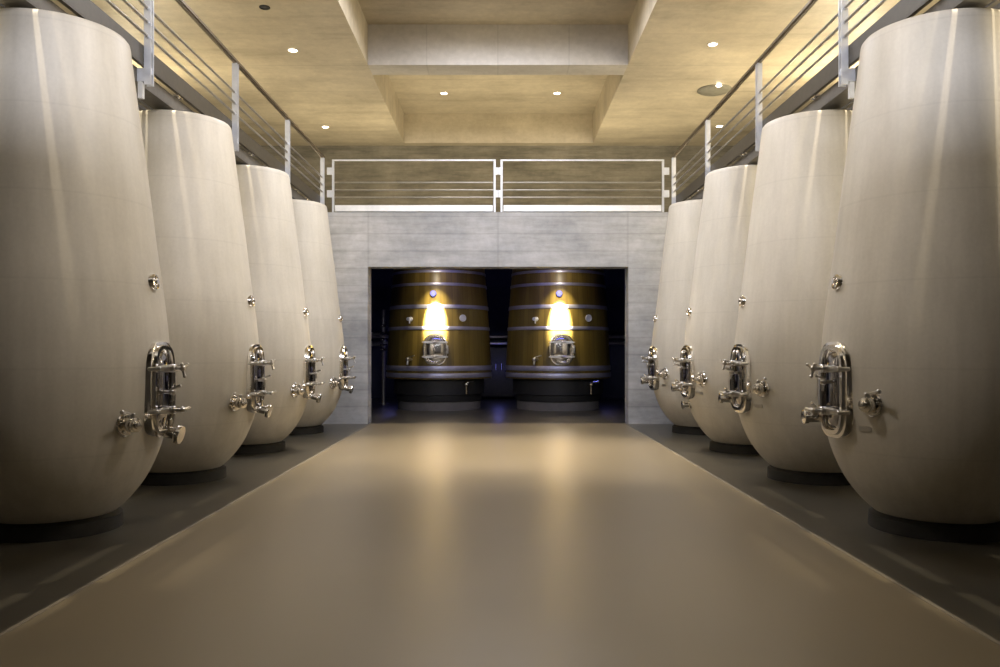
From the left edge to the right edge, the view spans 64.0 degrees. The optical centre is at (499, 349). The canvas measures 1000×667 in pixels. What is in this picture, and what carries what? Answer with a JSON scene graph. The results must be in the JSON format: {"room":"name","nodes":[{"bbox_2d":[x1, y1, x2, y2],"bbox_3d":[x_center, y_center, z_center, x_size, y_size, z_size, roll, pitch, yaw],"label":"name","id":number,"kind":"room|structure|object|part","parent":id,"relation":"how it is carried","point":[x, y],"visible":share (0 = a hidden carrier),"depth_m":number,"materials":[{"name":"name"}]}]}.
{"room":"processing plant","nodes":[
{"label":"processing plant","id":0,"kind":"room"},
{"bbox_2d":[51,0,939,145],"bbox_3d":[-0.035,-5.265,9.000,13.200,0.930,19.600,0,0,0],"label":"ceiling","id":1,"kind":"structure","parent":0,"point":[329,81],"depth_m":13.50,"materials":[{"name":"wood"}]},
{"bbox_2d":[259,5,269,9],"bbox_3d":[-3.295,-4.797,11.200,0.149,0.026,0.150,0,0,0],"label":"recessed light","id":2,"kind":"object","parent":1,"relation":"in","point":[263,7],"visible":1,"depth_m":11.20,"materials":[{"name":"black metal"}]},
{"bbox_2d":[287,48,297,52],"bbox_3d":[-3.315,-4.800,12.800,0.170,0.024,0.170,0,0,0],"label":"recessed light","id":3,"kind":"object","parent":1,"relation":"in","point":[293,50],"visible":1,"depth_m":12.81,"materials":[{"name":"white plastic"}]},
{"bbox_2d":[368,25,627,74],"bbox_3d":[-0.035,-5.140,8.635,4.380,0.680,10.650,0,0,0],"label":"ceiling beams","id":4,"kind":"structure","parent":1,"relation":"attached to","point":[392,49],"depth_m":13.47,"materials":[{"name":"concrete"}]},
{"bbox_2d":[404,114,592,145],"bbox_3d":[-0.035,-5.140,18.675,4.380,0.680,0.250,0,0,0],"label":"ceiling recess side","id":5,"kind":"structure","parent":1,"relation":"attached to","point":[419,129],"depth_m":18.55,"materials":[{"name":"paint"}]},
{"bbox_2d":[707,42,717,46],"bbox_3d":[3.335,-4.800,12.550,0.170,0.024,0.170,0,0,0],"label":"recessed light","id":6,"kind":"object","parent":1,"relation":"in","point":[711,44],"visible":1,"depth_m":12.56,"materials":[{"name":"beige"}]},
{"bbox_2d":[697,84,731,95],"bbox_3d":[3.955,-4.761,14.740,0.630,0.078,0.650,0,0,0],"label":"ceiling light","id":7,"kind":"object","parent":1,"relation":"attached to","point":[714,89],"visible":0.97,"depth_m":14.61,"materials":[{"name":"beige"}]},
{"bbox_2d":[239,146,754,211],"bbox_3d":[-0.035,-4.140,18.950,13.200,3.180,0.300,0,0,0],"label":"wall","id":8,"kind":"structure","parent":0,"point":[345,171],"depth_m":18.80,"materials":[{"name":"concrete"}]},
{"bbox_2d":[322,212,673,423],"bbox_3d":[-0.035,-0.590,15.000,13.200,3.920,0.400,0,0,0],"label":"wall","id":9,"kind":"structure","parent":0,"point":[362,242],"depth_m":14.80,"materials":[{"name":"concrete"}]},
{"bbox_2d":[327,159,497,211],"bbox_3d":[-1.622,-3.042,14.840,3.166,0.973,0.080,0,0,0],"label":"railing","id":10,"kind":"object","parent":9,"relation":"on","point":[330,170],"visible":1,"depth_m":14.81,"materials":[{"name":"metal"}]},
{"bbox_3d":[-3.150,-3.315,14.830,0.110,0.130,0.032,0,0,0],"label":"joining plate","id":11,"kind":"part","parent":10,"relation":"part of","materials":[{"name":"white metal"}]},
{"bbox_3d":[-3.150,-2.895,14.830,0.110,0.130,0.032,0,0,0],"label":"joining plate","id":12,"kind":"part","parent":10,"relation":"part of","materials":[{"name":"white metal"}]},
{"bbox_3d":[-1.595,-3.105,14.830,2.940,0.027,0.028,0,0,0],"label":"rod","id":13,"kind":"part","parent":10,"relation":"part of","materials":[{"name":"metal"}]},
{"bbox_3d":[-1.595,-2.965,14.830,2.940,0.027,0.028,0,0,0],"label":"rod","id":14,"kind":"part","parent":10,"relation":"part of","materials":[{"name":"metal"}]},
{"bbox_3d":[-1.595,-2.830,14.830,2.940,0.027,0.028,0,0,0],"label":"rod","id":15,"kind":"part","parent":10,"relation":"part of","materials":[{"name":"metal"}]},
{"bbox_2d":[498,159,668,211],"bbox_3d":[1.552,-3.042,14.840,3.166,0.973,0.080,0,0,0],"label":"railing","id":16,"kind":"object","parent":9,"relation":"on","point":[665,170],"visible":1,"depth_m":14.81,"materials":[{"name":"metal"}]},
{"bbox_3d":[1.525,-3.105,14.830,2.940,0.027,0.028,0,0,0],"label":"rod","id":17,"kind":"part","parent":16,"relation":"part of","materials":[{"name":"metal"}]},
{"bbox_3d":[1.525,-2.965,14.830,2.940,0.027,0.028,0,0,0],"label":"rod","id":18,"kind":"part","parent":16,"relation":"part of","materials":[{"name":"metal"}]},
{"bbox_3d":[1.525,-2.830,14.830,2.940,0.027,0.028,0,0,0],"label":"rod","id":19,"kind":"part","parent":16,"relation":"part of","materials":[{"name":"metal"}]},
{"bbox_3d":[3.080,-3.315,14.830,0.110,0.130,0.032,0,0,0],"label":"joining plate","id":20,"kind":"part","parent":16,"relation":"part of","materials":[{"name":"white metal"}]},
{"bbox_3d":[3.080,-2.895,14.830,0.110,0.130,0.032,0,0,0],"label":"joining plate","id":21,"kind":"part","parent":16,"relation":"part of","materials":[{"name":"white metal"}]},
{"bbox_2d":[371,269,624,397],"bbox_3d":[-0.035,-0.490,22.800,13.200,3.720,0.400,0,0,0],"label":"wall","id":22,"kind":"structure","parent":0,"point":[498,281],"depth_m":22.60,"materials":[{"name":"paint"}]},
{"bbox_2d":[371,335,624,338],"bbox_3d":[-0.035,0.476,22.360,10.000,1.789,0.100,0,0,0],"label":"pipe","id":23,"kind":"object","parent":22,"relation":"attached to","point":[372,336],"visible":0.09,"depth_m":22.31,"materials":[{"name":"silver metal"}]},
{"bbox_2d":[371,341,624,344],"bbox_3d":[-0.035,0.566,22.160,10.000,1.609,0.100,0,0,0],"label":"pipe","id":24,"kind":"object","parent":22,"relation":"attached to","point":[386,342],"visible":0.08,"depth_m":22.11,"materials":[{"name":"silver metal"}]},
{"bbox_2d":[0,398,999,666],"bbox_3d":[-0.035,1.489,11.100,13.200,0.262,23.800,0,0,0],"label":"floor","id":25,"kind":"structure","parent":0,"point":[393,544],"depth_m":5.04,"materials":[{"name":"beige concrete"}]},
{"bbox_2d":[0,8,190,542],"bbox_3d":[-3.373,-0.540,6.119,1.773,3.820,1.652,0,0,30],"label":"tank","id":26,"kind":"object","parent":25,"relation":"on","point":[88,387],"visible":1,"depth_m":5.62,"materials":[{"name":"concrete"}]},
{"bbox_3d":[-2.651,0.467,5.695,0.036,0.087,0.148,0,0,11],"label":"valve handle","id":27,"kind":"part","parent":26,"relation":"part of","materials":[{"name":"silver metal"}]},
{"bbox_2d":[0,0,306,199],"bbox_3d":[-4.965,-2.522,9.005,3.280,0.133,11.550,0,0,0],"label":"walkway","id":28,"kind":"object","parent":26,"relation":"on","point":[157,97],"visible":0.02,"depth_m":7.90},
{"bbox_2d":[58,0,324,204],"bbox_3d":[-3.258,-2.920,8.905,0.130,1.220,11.350,0,0,0],"label":"railing","id":29,"kind":"object","parent":28,"relation":"attached to","point":[152,66],"visible":0.88,"depth_m":8.61,"materials":[{"name":"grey metal"}]},
{"bbox_3d":[-3.225,-2.960,7.350,0.064,1.060,0.100,0,0,0],"label":"post","id":30,"kind":"part","parent":29,"relation":"part of","materials":[{"name":"white metal"}]},
{"bbox_3d":[-3.225,-3.000,8.905,0.030,0.028,11.350,0,0,0],"label":"rod","id":31,"kind":"part","parent":29,"relation":"part of","materials":[{"name":"metal"}]},
{"bbox_3d":[-3.225,-3.130,8.905,0.030,0.028,11.350,0,0,0],"label":"rod","id":32,"kind":"part","parent":29,"relation":"part of","materials":[{"name":"metal"}]},
{"bbox_3d":[-3.225,-2.960,9.750,0.064,1.060,0.100,0,0,0],"label":"post","id":33,"kind":"part","parent":29,"relation":"part of","materials":[{"name":"white metal"}]},
{"bbox_3d":[-3.225,-3.507,8.905,0.060,0.045,11.350,0,0,0],"label":"handrail","id":34,"kind":"part","parent":29,"relation":"part of","materials":[{"name":"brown metal"}]},
{"bbox_3d":[-3.225,-2.960,12.150,0.064,1.060,0.100,0,0,0],"label":"post","id":35,"kind":"part","parent":29,"relation":"part of","materials":[{"name":"white metal"}]},
{"bbox_3d":[-3.225,-2.960,14.530,0.064,1.060,0.100,0,0,0],"label":"post","id":36,"kind":"part","parent":29,"relation":"part of","materials":[{"name":"white metal"}]},
{"bbox_3d":[-2.582,0.300,6.135,0.030,0.580,0.260,0,0,1],"label":"door panel","id":37,"kind":"part","parent":26,"relation":"part of","materials":[{"name":"metal"}]},
{"bbox_2d":[164,384,181,400],"bbox_3d":[-2.498,0.325,6.114,0.139,0.132,0.052,0,0,1],"label":"tap","id":38,"kind":"object","parent":26,"relation":"on","point":[172,391],"depth_m":6.10,"materials":[{"name":"silver metal"}]},
{"bbox_3d":[-2.447,0.154,6.134,0.089,0.119,0.132,0,0,1],"label":"clamp handle","id":39,"kind":"part","parent":26,"relation":"part of","materials":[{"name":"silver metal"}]},
{"bbox_3d":[-2.446,0.459,6.166,0.083,0.047,0.106,0,0,9],"label":"clamp handle","id":40,"kind":"part","parent":26,"relation":"part of","materials":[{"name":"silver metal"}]},
{"bbox_2d":[0,423,371,636],"bbox_3d":[-2.380,1.363,7.000,0.030,0.014,15.600,0,0,0],"label":"trim","id":41,"kind":"structure","parent":25,"relation":"on","point":[225,506],"depth_m":5.22,"materials":[{"name":"grey metal"}]},
{"bbox_2d":[139,110,276,485],"bbox_3d":[-3.373,-0.540,8.509,1.773,3.820,1.652,0,0,30],"label":"tank","id":42,"kind":"object","parent":25,"relation":"on","point":[190,156],"visible":0.69,"depth_m":8.03,"materials":[{"name":"beige concrete"}]},
{"bbox_3d":[-2.582,0.300,8.525,0.030,0.580,0.260,0,0,1],"label":"door panel","id":43,"kind":"part","parent":42,"relation":"part of","materials":[{"name":"metal"}]},
{"bbox_2d":[258,374,270,386],"bbox_3d":[-2.498,0.325,8.504,0.139,0.132,0.052,0,0,1],"label":"tap","id":44,"kind":"object","parent":42,"relation":"on","point":[264,379],"depth_m":8.49,"materials":[{"name":"silver metal"}]},
{"bbox_3d":[-2.447,0.154,8.524,0.089,0.119,0.132,0,0,1],"label":"clamp handle","id":45,"kind":"part","parent":42,"relation":"part of","materials":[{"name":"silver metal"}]},
{"bbox_2d":[234,165,324,454],"bbox_3d":[-3.373,-0.540,10.899,1.773,3.820,1.652,0,0,30],"label":"tank","id":46,"kind":"object","parent":25,"relation":"on","point":[281,311],"visible":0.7,"depth_m":10.47,"materials":[{"name":"beige concrete"}]},
{"bbox_3d":[-2.582,0.300,10.915,0.030,0.580,0.260,0,0,1],"label":"door panel","id":47,"kind":"part","parent":46,"relation":"part of","materials":[{"name":"metal"}]},
{"bbox_2d":[289,199,355,434],"bbox_3d":[-3.373,-0.540,13.289,1.773,3.820,1.652,0,0,30],"label":"tank","id":48,"kind":"object","parent":25,"relation":"on","point":[325,319],"visible":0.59,"depth_m":12.90,"materials":[{"name":"beige concrete"}]},
{"bbox_3d":[-2.582,0.300,13.305,0.030,0.580,0.260,0,0,1],"label":"door panel","id":49,"kind":"part","parent":48,"relation":"part of","materials":[{"name":"metal"}]},
{"bbox_2d":[371,309,387,403],"bbox_3d":[-3.495,0.170,20.270,1.320,2.400,0.300,0,0,0],"label":"pipe","id":50,"kind":"object","parent":25,"relation":"on","point":[383,339],"visible":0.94,"depth_m":20.26,"materials":[{"name":"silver metal"}]},
{"bbox_2d":[386,269,491,410],"bbox_3d":[-1.435,-0.305,18.805,2.488,3.350,2.679,0,0,0],"label":"barrel","id":51,"kind":"object","parent":25,"relation":"on","point":[439,355],"visible":0.98,"depth_m":17.91,"materials":[{"name":"oak wood"},{"name":"galvanised steel"},{"name":"polished stainless steel"}]},
{"bbox_2d":[405,355,414,364],"bbox_3d":[-1.967,0.220,17.737,0.219,0.226,0.211,0,0,15],"label":"tap","id":52,"kind":"object","parent":51,"relation":"on","point":[409,359],"depth_m":17.79,"materials":[{"name":"silver metal"}]},
{"bbox_3d":[-1.435,-0.010,17.660,0.400,0.560,0.064,0,0,0],"label":"door panel","id":53,"kind":"part","parent":51,"relation":"part of","materials":[{"name":"silver metal"}]},
{"bbox_2d":[482,347,514,395],"bbox_3d":[-0.035,0.650,22.240,1.800,1.440,0.119,0,0,0],"label":"cabinet","id":54,"kind":"object","parent":25,"relation":"on","point":[498,385],"visible":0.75,"depth_m":22.23,"materials":[{"name":"grey paint"}]},
{"bbox_2d":[505,269,610,410],"bbox_3d":[1.365,-0.305,18.805,2.488,3.350,2.679,0,0,0],"label":"barrel","id":55,"kind":"object","parent":25,"relation":"on","point":[558,356],"visible":0.98,"depth_m":17.91,"materials":[{"name":"oak wood"},{"name":"galvanised steel"},{"name":"polished stainless steel"}]},
{"bbox_2d":[532,355,541,364],"bbox_3d":[0.833,0.220,17.737,0.219,0.226,0.211,0,0,15],"label":"tap","id":56,"kind":"object","parent":55,"relation":"on","point":[536,359],"depth_m":17.78,"materials":[{"name":"silver metal"}]},
{"bbox_3d":[1.365,-0.010,17.660,0.400,0.560,0.064,0,0,0],"label":"door panel","id":57,"kind":"part","parent":55,"relation":"part of","materials":[{"name":"silver metal"}]},
{"bbox_2d":[640,199,705,434],"bbox_3d":[3.256,-0.540,13.320,1.850,3.820,1.652,0,0,0],"label":"tank","id":58,"kind":"object","parent":25,"relation":"on","point":[683,220],"visible":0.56,"depth_m":12.90,"materials":[{"name":"beige concrete"}]},
{"bbox_3d":[2.516,0.300,13.232,0.030,0.580,0.260,0,0,-6],"label":"door panel","id":59,"kind":"part","parent":58,"relation":"part of","materials":[{"name":"metal"}]},
{"bbox_2d":[671,165,759,454],"bbox_3d":[3.256,-0.540,10.930,1.850,3.820,1.652,0,0,0],"label":"tank","id":60,"kind":"object","parent":25,"relation":"on","point":[712,311],"visible":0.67,"depth_m":10.47,"materials":[{"name":"beige concrete"}]},
{"bbox_2d":[675,363,684,372],"bbox_3d":[2.434,0.244,10.813,0.139,0.132,0.052,0,0,-6],"label":"tap","id":61,"kind":"object","parent":60,"relation":"on","point":[680,367],"depth_m":10.81,"materials":[{"name":"silver metal"}]},
{"bbox_3d":[2.516,0.300,10.842,0.030,0.580,0.260,0,0,-6],"label":"door panel","id":62,"kind":"part","parent":60,"relation":"part of","materials":[{"name":"metal"}]},
{"bbox_2d":[718,110,851,485],"bbox_3d":[3.256,-0.540,8.540,1.850,3.820,1.652,0,0,0],"label":"tank","id":63,"kind":"object","parent":25,"relation":"on","point":[802,157],"visible":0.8,"depth_m":8.03,"materials":[{"name":"beige concrete"}]},
{"bbox_3d":[2.379,0.459,8.471,0.083,0.047,0.106,0,0,-14],"label":"clamp handle","id":64,"kind":"part","parent":63,"relation":"part of","materials":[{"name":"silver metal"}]},
{"bbox_3d":[2.382,0.154,8.438,0.089,0.119,0.132,0,0,-6],"label":"clamp handle","id":65,"kind":"part","parent":63,"relation":"part of","materials":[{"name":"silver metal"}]},
{"bbox_2d":[725,367,737,378],"bbox_3d":[2.434,0.244,8.423,0.139,0.132,0.052,0,0,-6],"label":"tap","id":66,"kind":"object","parent":63,"relation":"on","point":[731,372],"depth_m":8.42,"materials":[{"name":"silver metal"}]},
{"bbox_3d":[2.516,0.300,8.452,0.030,0.580,0.260,0,0,-6],"label":"door panel","id":67,"kind":"part","parent":63,"relation":"part of","materials":[{"name":"metal"}]},
{"bbox_3d":[2.623,0.317,8.018,0.036,0.087,0.147,0,0,-18],"label":"valve handle","id":68,"kind":"part","parent":63,"relation":"part of","materials":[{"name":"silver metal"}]},
{"bbox_2d":[624,423,999,645],"bbox_3d":[2.310,1.363,7.000,0.030,0.014,15.600,0,0,0],"label":"trim","id":69,"kind":"structure","parent":25,"relation":"on","point":[754,499],"depth_m":5.09,"materials":[{"name":"grey metal"}]},
{"bbox_2d":[801,8,999,542],"bbox_3d":[3.256,-0.540,6.150,1.850,3.820,1.652,0,0,0],"label":"tank","id":70,"kind":"object","parent":25,"relation":"on","point":[908,376],"visible":1,"depth_m":5.61,"materials":[{"name":"concrete"}]},
{"bbox_3d":[2.379,0.459,6.081,0.083,0.047,0.106,0,0,-14],"label":"clamp handle","id":71,"kind":"part","parent":70,"relation":"part of","materials":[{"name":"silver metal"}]},
{"bbox_3d":[2.382,0.154,6.048,0.089,0.119,0.132,0,0,-6],"label":"clamp handle","id":72,"kind":"part","parent":70,"relation":"part of","materials":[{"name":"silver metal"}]},
{"bbox_2d":[814,374,831,390],"bbox_3d":[2.434,0.244,6.033,0.139,0.132,0.052,0,0,-6],"label":"tap","id":73,"kind":"object","parent":70,"relation":"on","point":[823,381],"depth_m":6.02,"materials":[{"name":"silver metal"}]},
{"bbox_3d":[2.516,0.300,6.062,0.030,0.580,0.260,0,0,-6],"label":"door panel","id":74,"kind":"part","parent":70,"relation":"part of","materials":[{"name":"metal"}]},
{"bbox_2d":[689,0,999,199],"bbox_3d":[4.895,-2.522,9.005,3.280,0.133,11.550,0,0,0],"label":"walkway","id":75,"kind":"object","parent":70,"relation":"on","point":[835,97],"visible":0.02,"depth_m":7.87,"materials":[{"name":"grey metal"}]},
{"bbox_2d":[671,0,932,203],"bbox_3d":[3.188,-2.920,8.905,0.130,1.220,11.350,0,0,0],"label":"railing","id":76,"kind":"object","parent":75,"relation":"attached to","point":[839,67],"visible":0.85,"depth_m":8.60,"materials":[{"name":"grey metal"}]},
{"bbox_3d":[3.155,-2.960,14.530,0.064,1.060,0.100,0,0,0],"label":"post","id":77,"kind":"part","parent":76,"relation":"part of","materials":[{"name":"white metal"}]},
{"bbox_3d":[3.155,-2.960,12.150,0.064,1.060,0.100,0,0,0],"label":"post","id":78,"kind":"part","parent":76,"relation":"part of","materials":[{"name":"white metal"}]},
{"bbox_3d":[3.155,-3.507,8.905,0.060,0.045,11.350,0,0,0],"label":"handrail","id":79,"kind":"part","parent":76,"relation":"part of","materials":[{"name":"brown metal"}]},
{"bbox_3d":[3.155,-2.960,9.750,0.064,1.060,0.100,0,0,0],"label":"post","id":80,"kind":"part","parent":76,"relation":"part of","materials":[{"name":"white metal"}]},
{"bbox_3d":[3.155,-3.130,8.905,0.030,0.028,11.350,0,0,0],"label":"rod","id":81,"kind":"part","parent":76,"relation":"part of","materials":[{"name":"metal"}]},
{"bbox_3d":[3.155,-3.000,8.905,0.030,0.028,11.350,0,0,0],"label":"rod","id":82,"kind":"part","parent":76,"relation":"part of","materials":[{"name":"metal"}]},
{"bbox_3d":[3.155,-2.960,7.350,0.064,1.060,0.100,0,0,0],"label":"post","id":83,"kind":"part","parent":76,"relation":"part of","materials":[{"name":"white metal"}]},
{"bbox_3d":[2.645,0.570,5.788,0.015,0.036,0.100,0,0,-27],"label":"name plate","id":84,"kind":"part","parent":70,"relation":"part of","materials":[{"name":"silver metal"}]},
{"bbox_3d":[2.623,0.317,5.628,0.036,0.087,0.147,0,0,-18],"label":"valve handle","id":85,"kind":"part","parent":70,"relation":"part of","materials":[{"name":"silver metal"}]}
]}

